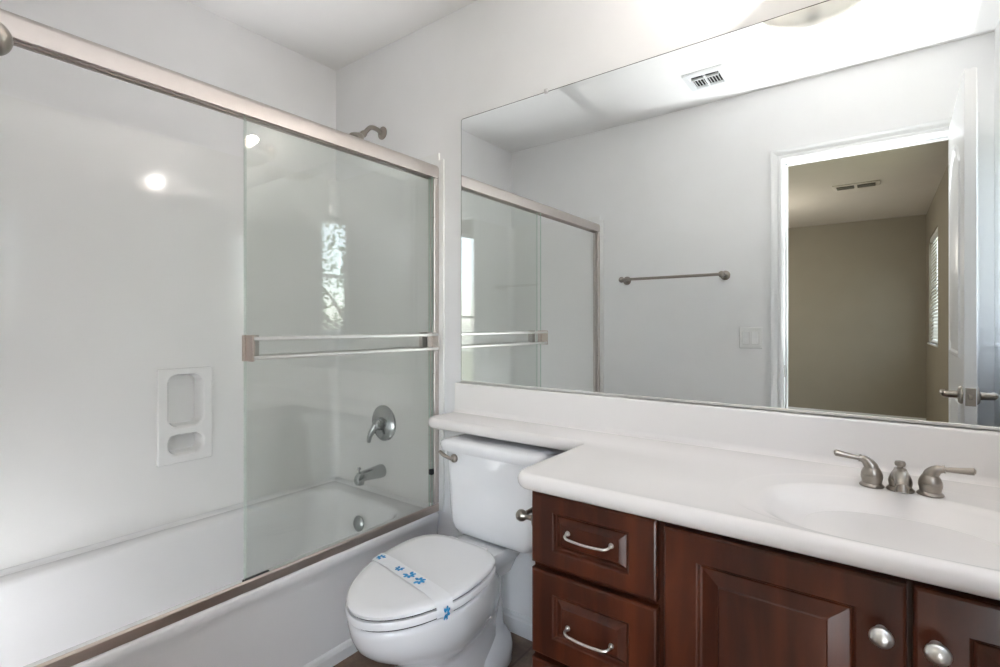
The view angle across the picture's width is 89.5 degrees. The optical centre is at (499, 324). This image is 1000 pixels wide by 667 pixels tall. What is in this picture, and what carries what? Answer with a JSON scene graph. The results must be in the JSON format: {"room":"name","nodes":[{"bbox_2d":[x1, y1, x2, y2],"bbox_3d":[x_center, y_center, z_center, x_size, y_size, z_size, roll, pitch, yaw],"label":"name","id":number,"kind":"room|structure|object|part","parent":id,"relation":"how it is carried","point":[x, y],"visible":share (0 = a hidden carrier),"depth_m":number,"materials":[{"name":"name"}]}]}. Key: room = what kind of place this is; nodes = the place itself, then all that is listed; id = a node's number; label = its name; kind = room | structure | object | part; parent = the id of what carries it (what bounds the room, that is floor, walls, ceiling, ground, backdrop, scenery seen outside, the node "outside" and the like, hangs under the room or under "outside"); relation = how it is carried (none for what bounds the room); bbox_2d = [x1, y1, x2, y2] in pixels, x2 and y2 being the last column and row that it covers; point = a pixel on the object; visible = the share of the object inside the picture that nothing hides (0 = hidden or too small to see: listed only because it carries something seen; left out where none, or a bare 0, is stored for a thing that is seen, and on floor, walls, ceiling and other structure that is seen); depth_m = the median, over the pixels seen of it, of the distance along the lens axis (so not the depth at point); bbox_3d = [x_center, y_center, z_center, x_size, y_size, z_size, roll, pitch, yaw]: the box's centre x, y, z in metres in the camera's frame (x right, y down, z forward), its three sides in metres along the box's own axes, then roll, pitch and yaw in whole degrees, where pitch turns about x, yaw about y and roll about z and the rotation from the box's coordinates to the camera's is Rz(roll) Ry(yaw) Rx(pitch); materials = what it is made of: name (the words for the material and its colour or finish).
{"room":"bathroom","nodes":[
{"label":"bathroom","id":0,"kind":"room"},
{"bbox_2d":[0,0,335,180],"bbox_3d":[-1.337,-0.070,1.975,0.100,2.444,1.545,0,0,37],"label":"wall","id":1,"kind":"structure","parent":0,"point":[180,36],"depth_m":1.99,"materials":[{"name":"white paint"}]},
{"bbox_2d":[0,94,444,569],"bbox_3d":[-1.012,0.028,1.731,0.793,1.502,1.544,0,0,37],"label":"tub surround","id":2,"kind":"object","parent":1,"relation":"attached to","point":[122,247],"visible":1,"depth_m":1.99,"materials":[{"name":"white plastic"}]},
{"bbox_2d":[0,8,438,666],"bbox_3d":[-0.728,0.055,1.518,0.109,1.450,1.521,0,0,37],"label":"shower door","id":3,"kind":"structure","parent":2,"relation":"attached to","point":[28,34],"depth_m":1.51,"materials":[{"name":"glass"}]},
{"bbox_3d":[-0.729,-0.641,1.518,0.040,0.058,1.521,0,0,37],"label":"header rail","id":4,"kind":"part","parent":3,"relation":"part of","materials":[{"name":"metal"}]},
{"bbox_3d":[-0.517,0.066,1.789,0.005,1.397,0.778,0,0,37],"label":"glass panel","id":5,"kind":"part","parent":3,"relation":"part of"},
{"bbox_3d":[-0.525,0.066,1.804,0.005,1.397,0.765,0,0,37],"label":"glass panel","id":6,"kind":"part","parent":3,"relation":"part of","materials":[{"name":"clear glass"}]},
{"bbox_2d":[354,464,385,485],"bbox_3d":[-0.591,0.669,2.276,0.062,0.076,0.147,0,0,37],"label":"tub spout","id":7,"kind":"object","parent":2,"relation":"attached to","point":[378,471],"visible":1,"depth_m":2.25,"materials":[{"name":"silver metal"}]},
{"bbox_2d":[367,405,395,442],"bbox_3d":[-0.557,0.453,2.298,0.164,0.166,0.072,0,0,37],"label":"shower valve","id":8,"kind":"object","parent":2,"relation":"attached to","point":[383,426],"visible":1,"depth_m":2.29,"materials":[{"name":"silver metal"}]},
{"bbox_3d":[-0.567,0.479,2.295,0.073,0.114,0.056,0,0,37],"label":"lever","id":9,"kind":"part","parent":8,"relation":"part of","materials":[{"name":"silver metal"}]},
{"bbox_3d":[-0.532,0.028,2.330,0.743,1.502,0.010,0,0,37],"label":"panel","id":10,"kind":"part","parent":2,"relation":"part of","materials":[{"name":"white plastic"}]},
{"bbox_2d":[186,0,476,70],"bbox_3d":[-0.256,-1.332,1.155,2.815,0.080,1.760,0,0,37],"label":"ceiling","id":11,"kind":"structure","parent":0,"point":[335,34],"depth_m":2.14,"materials":[{"name":"paint"}]},
{"bbox_2d":[333,632,534,666],"bbox_3d":[-0.256,1.182,1.155,2.815,0.060,1.760,0,0,37],"label":"floor","id":12,"kind":"structure","parent":0,"point":[523,652],"depth_m":1.74,"materials":[{"name":"brown stone"}]},
{"bbox_2d":[0,477,438,666],"bbox_3d":[-0.998,0.959,1.721,0.726,0.386,1.523,0,0,37],"label":"bathtub","id":13,"kind":"object","parent":12,"relation":"on","point":[51,607],"visible":0.91,"depth_m":1.70,"materials":[{"name":"white ceramic"}]},
{"bbox_3d":[-0.629,0.882,2.236,0.068,0.068,0.016,0,0,37],"label":"overflow plate","id":14,"kind":"part","parent":13,"relation":"part of","materials":[{"name":"silver metal"}]},
{"bbox_2d":[345,433,565,666],"bbox_3d":[-0.141,0.779,1.563,0.432,0.744,0.757,0,0,37],"label":"toilet","id":15,"kind":"object","parent":12,"relation":"on","point":[391,621],"visible":0.89,"depth_m":1.55,"materials":[{"name":"white ceramic"}]},
{"bbox_2d":[371,553,453,619],"bbox_3d":[-0.263,0.736,1.437,0.051,0.055,0.370,0,0,-43],"label":"band","id":16,"kind":"object","parent":15,"relation":"attached to","point":[443,600],"visible":0.99,"depth_m":1.38,"materials":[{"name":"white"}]},
{"bbox_3d":[-0.244,0.745,1.469,0.368,0.022,0.483,0,0,37],"label":"seat","id":17,"kind":"part","parent":15,"relation":"part of","materials":[{"name":"white plastic"}]},
{"bbox_3d":[-0.243,0.722,1.470,0.363,0.018,0.481,0,0,37],"label":"lid","id":18,"kind":"part","parent":15,"relation":"part of","materials":[{"name":"white plastic"}]},
{"bbox_3d":[-0.185,0.465,1.778,0.068,0.040,0.032,0,0,37],"label":"flush lever","id":19,"kind":"part","parent":15,"relation":"part of","materials":[{"name":"silver metal"}]},
{"bbox_3d":[0.019,0.597,1.777,0.394,0.296,0.211,0,0,37],"label":"tank","id":20,"kind":"part","parent":15,"relation":"part of","materials":[{"name":"white ceramic"}]},
{"bbox_3d":[0.015,0.427,1.772,0.432,0.040,0.234,0,0,37],"label":"tank lid","id":21,"kind":"part","parent":15,"relation":"part of","materials":[{"name":"white ceramic"}]},
{"bbox_2d":[532,491,999,666],"bbox_3d":[0.653,0.771,1.089,1.076,0.761,0.568,0,0,37],"label":"vanity cabinet","id":22,"kind":"object","parent":12,"relation":"on","point":[611,588],"visible":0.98,"depth_m":0.96,"materials":[{"name":"brown wood"}]},
{"bbox_2d":[516,507,531,523],"bbox_3d":[0.112,0.478,1.316,0.062,0.044,0.194,0,0,37],"label":"toilet paper holder","id":23,"kind":"object","parent":22,"relation":"attached to","point":[521,514],"visible":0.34,"depth_m":1.25,"materials":[{"name":"silver metal"}]},
{"bbox_3d":[0.202,0.915,1.124,0.304,0.243,0.024,0,0,37],"label":"drawer","id":24,"kind":"part","parent":22,"relation":"part of","materials":[{"name":"brown wood"}]},
{"bbox_3d":[0.189,0.690,1.104,0.118,0.014,0.034,0,0,37],"label":"pull handle","id":25,"kind":"part","parent":22,"relation":"part of","materials":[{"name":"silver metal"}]},
{"bbox_3d":[0.189,0.475,1.104,0.118,0.014,0.034,0,0,37],"label":"pull handle","id":26,"kind":"part","parent":22,"relation":"part of","materials":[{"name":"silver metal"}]},
{"bbox_3d":[0.202,0.680,1.124,0.304,0.200,0.024,0,0,37],"label":"drawer","id":27,"kind":"part","parent":22,"relation":"part of","materials":[{"name":"brown wood"}]},
{"bbox_3d":[0.202,0.482,1.124,0.304,0.167,0.024,0,0,37],"label":"drawer","id":28,"kind":"part","parent":22,"relation":"part of","materials":[{"name":"brown wood"}]},
{"bbox_2d":[428,382,999,600],"bbox_3d":[0.368,0.327,1.306,1.797,0.183,0.567,0,0,37],"label":"countertop","id":29,"kind":"structure","parent":22,"relation":"on","point":[775,479],"depth_m":1.16,"materials":[{"name":"white stone"}]},
{"bbox_2d":[834,449,976,497],"bbox_3d":[0.831,0.316,1.044,0.237,0.072,0.130,0,0,37],"label":"faucet","id":30,"kind":"object","parent":29,"relation":"on","point":[930,484],"visible":1,"depth_m":1.04,"materials":[{"name":"silver metal"}]},
{"bbox_3d":[0.793,0.301,1.121,0.084,0.042,0.033,0,0,37],"label":"lever","id":31,"kind":"part","parent":30,"relation":"part of","materials":[{"name":"silver metal"}]},
{"bbox_3d":[0.816,0.330,1.106,0.046,0.045,0.046,0,0,37],"label":"valve handle","id":32,"kind":"part","parent":30,"relation":"part of","materials":[{"name":"silver metal"}]},
{"bbox_3d":[0.857,0.299,1.079,0.020,0.018,0.020,0,0,37],"label":"lift knob","id":33,"kind":"part","parent":30,"relation":"part of","materials":[{"name":"silver metal"}]},
{"bbox_3d":[0.831,0.326,1.044,0.050,0.053,0.130,0,0,37],"label":"spout","id":34,"kind":"part","parent":30,"relation":"part of","materials":[{"name":"silver metal"}]},
{"bbox_3d":[0.894,0.330,1.047,0.046,0.045,0.046,0,0,37],"label":"valve handle","id":35,"kind":"part","parent":30,"relation":"part of","materials":[{"name":"silver metal"}]},
{"bbox_3d":[0.912,0.303,1.027,0.030,0.039,0.085,0,0,-42],"label":"lever","id":36,"kind":"part","parent":30,"relation":"part of","materials":[{"name":"silver metal"}]},
{"bbox_3d":[0.488,0.722,0.910,0.383,0.631,0.024,0,0,37],"label":"cabinet door","id":37,"kind":"part","parent":22,"relation":"part of","materials":[{"name":"brown wood"}]},
{"bbox_3d":[0.601,0.489,0.795,0.033,0.033,0.034,0,0,37],"label":"knob","id":38,"kind":"part","parent":22,"relation":"part of","materials":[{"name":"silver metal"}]},
{"bbox_3d":[0.655,0.489,0.755,0.033,0.033,0.034,0,0,37],"label":"knob","id":39,"kind":"part","parent":22,"relation":"part of","materials":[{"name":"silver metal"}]},
{"bbox_3d":[0.791,0.722,0.682,0.359,0.631,0.024,0,0,37],"label":"cabinet door","id":40,"kind":"part","parent":22,"relation":"part of","materials":[{"name":"brown wood"}]},
{"bbox_2d":[336,0,826,617],"bbox_3d":[0.242,-0.070,1.819,2.815,2.444,0.100,0,0,37],"label":"wall","id":41,"kind":"structure","parent":0,"point":[481,56],"depth_m":1.98,"materials":[{"name":"white paint"}]},
{"bbox_2d":[350,125,386,139],"bbox_3d":[-0.600,-0.856,2.276,0.072,0.134,0.178,0,0,37],"label":"sprayer","id":42,"kind":"object","parent":41,"relation":"attached to","point":[382,132],"visible":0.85,"depth_m":2.29,"materials":[{"name":"silver metal"}]},
{"bbox_3d":[-0.582,-0.884,2.301,0.020,0.058,0.107,0,0,37],"label":"shower arm","id":43,"kind":"part","parent":42,"relation":"part of","materials":[{"name":"silver metal"}]},
{"bbox_2d":[503,607,531,640],"bbox_3d":[0.079,1.115,1.871,0.782,0.075,0.012,0,0,37],"label":"baseboard","id":44,"kind":"structure","parent":41,"relation":"attached to","point":[519,624],"depth_m":1.87,"materials":[{"name":"white wood"}]},
{"bbox_2d":[453,382,999,487],"bbox_3d":[0.532,0.293,1.517,1.787,0.116,0.033,0,0,37],"label":"backsplash","id":45,"kind":"structure","parent":41,"relation":"attached to","point":[806,437],"depth_m":1.38,"materials":[{"name":"white stone"}]},
{"bbox_2d":[461,0,999,431],"bbox_3d":[0.547,-0.306,1.519,1.764,1.080,0.012,0,0,37],"label":"wall mirror","id":46,"kind":"object","parent":41,"relation":"attached to","point":[798,211],"visible":1,"depth_m":1.38,"materials":[{"name":"silver mirror"}]},
{"bbox_3d":[-1.123,-0.070,0.777,3.870,2.444,0.115,0,0,37],"label":"wall","id":47,"kind":"structure","parent":0,"visible":0},
{"bbox_2d":[0,22,12,55],"bbox_3d":[-0.760,-0.284,0.644,0.645,0.054,0.107,0,0,37],"label":"towel bar","id":48,"kind":"object","parent":47,"relation":"attached to","point":[6,39],"visible":1,"depth_m":0.50,"materials":[{"name":"silver metal"}]}
]}

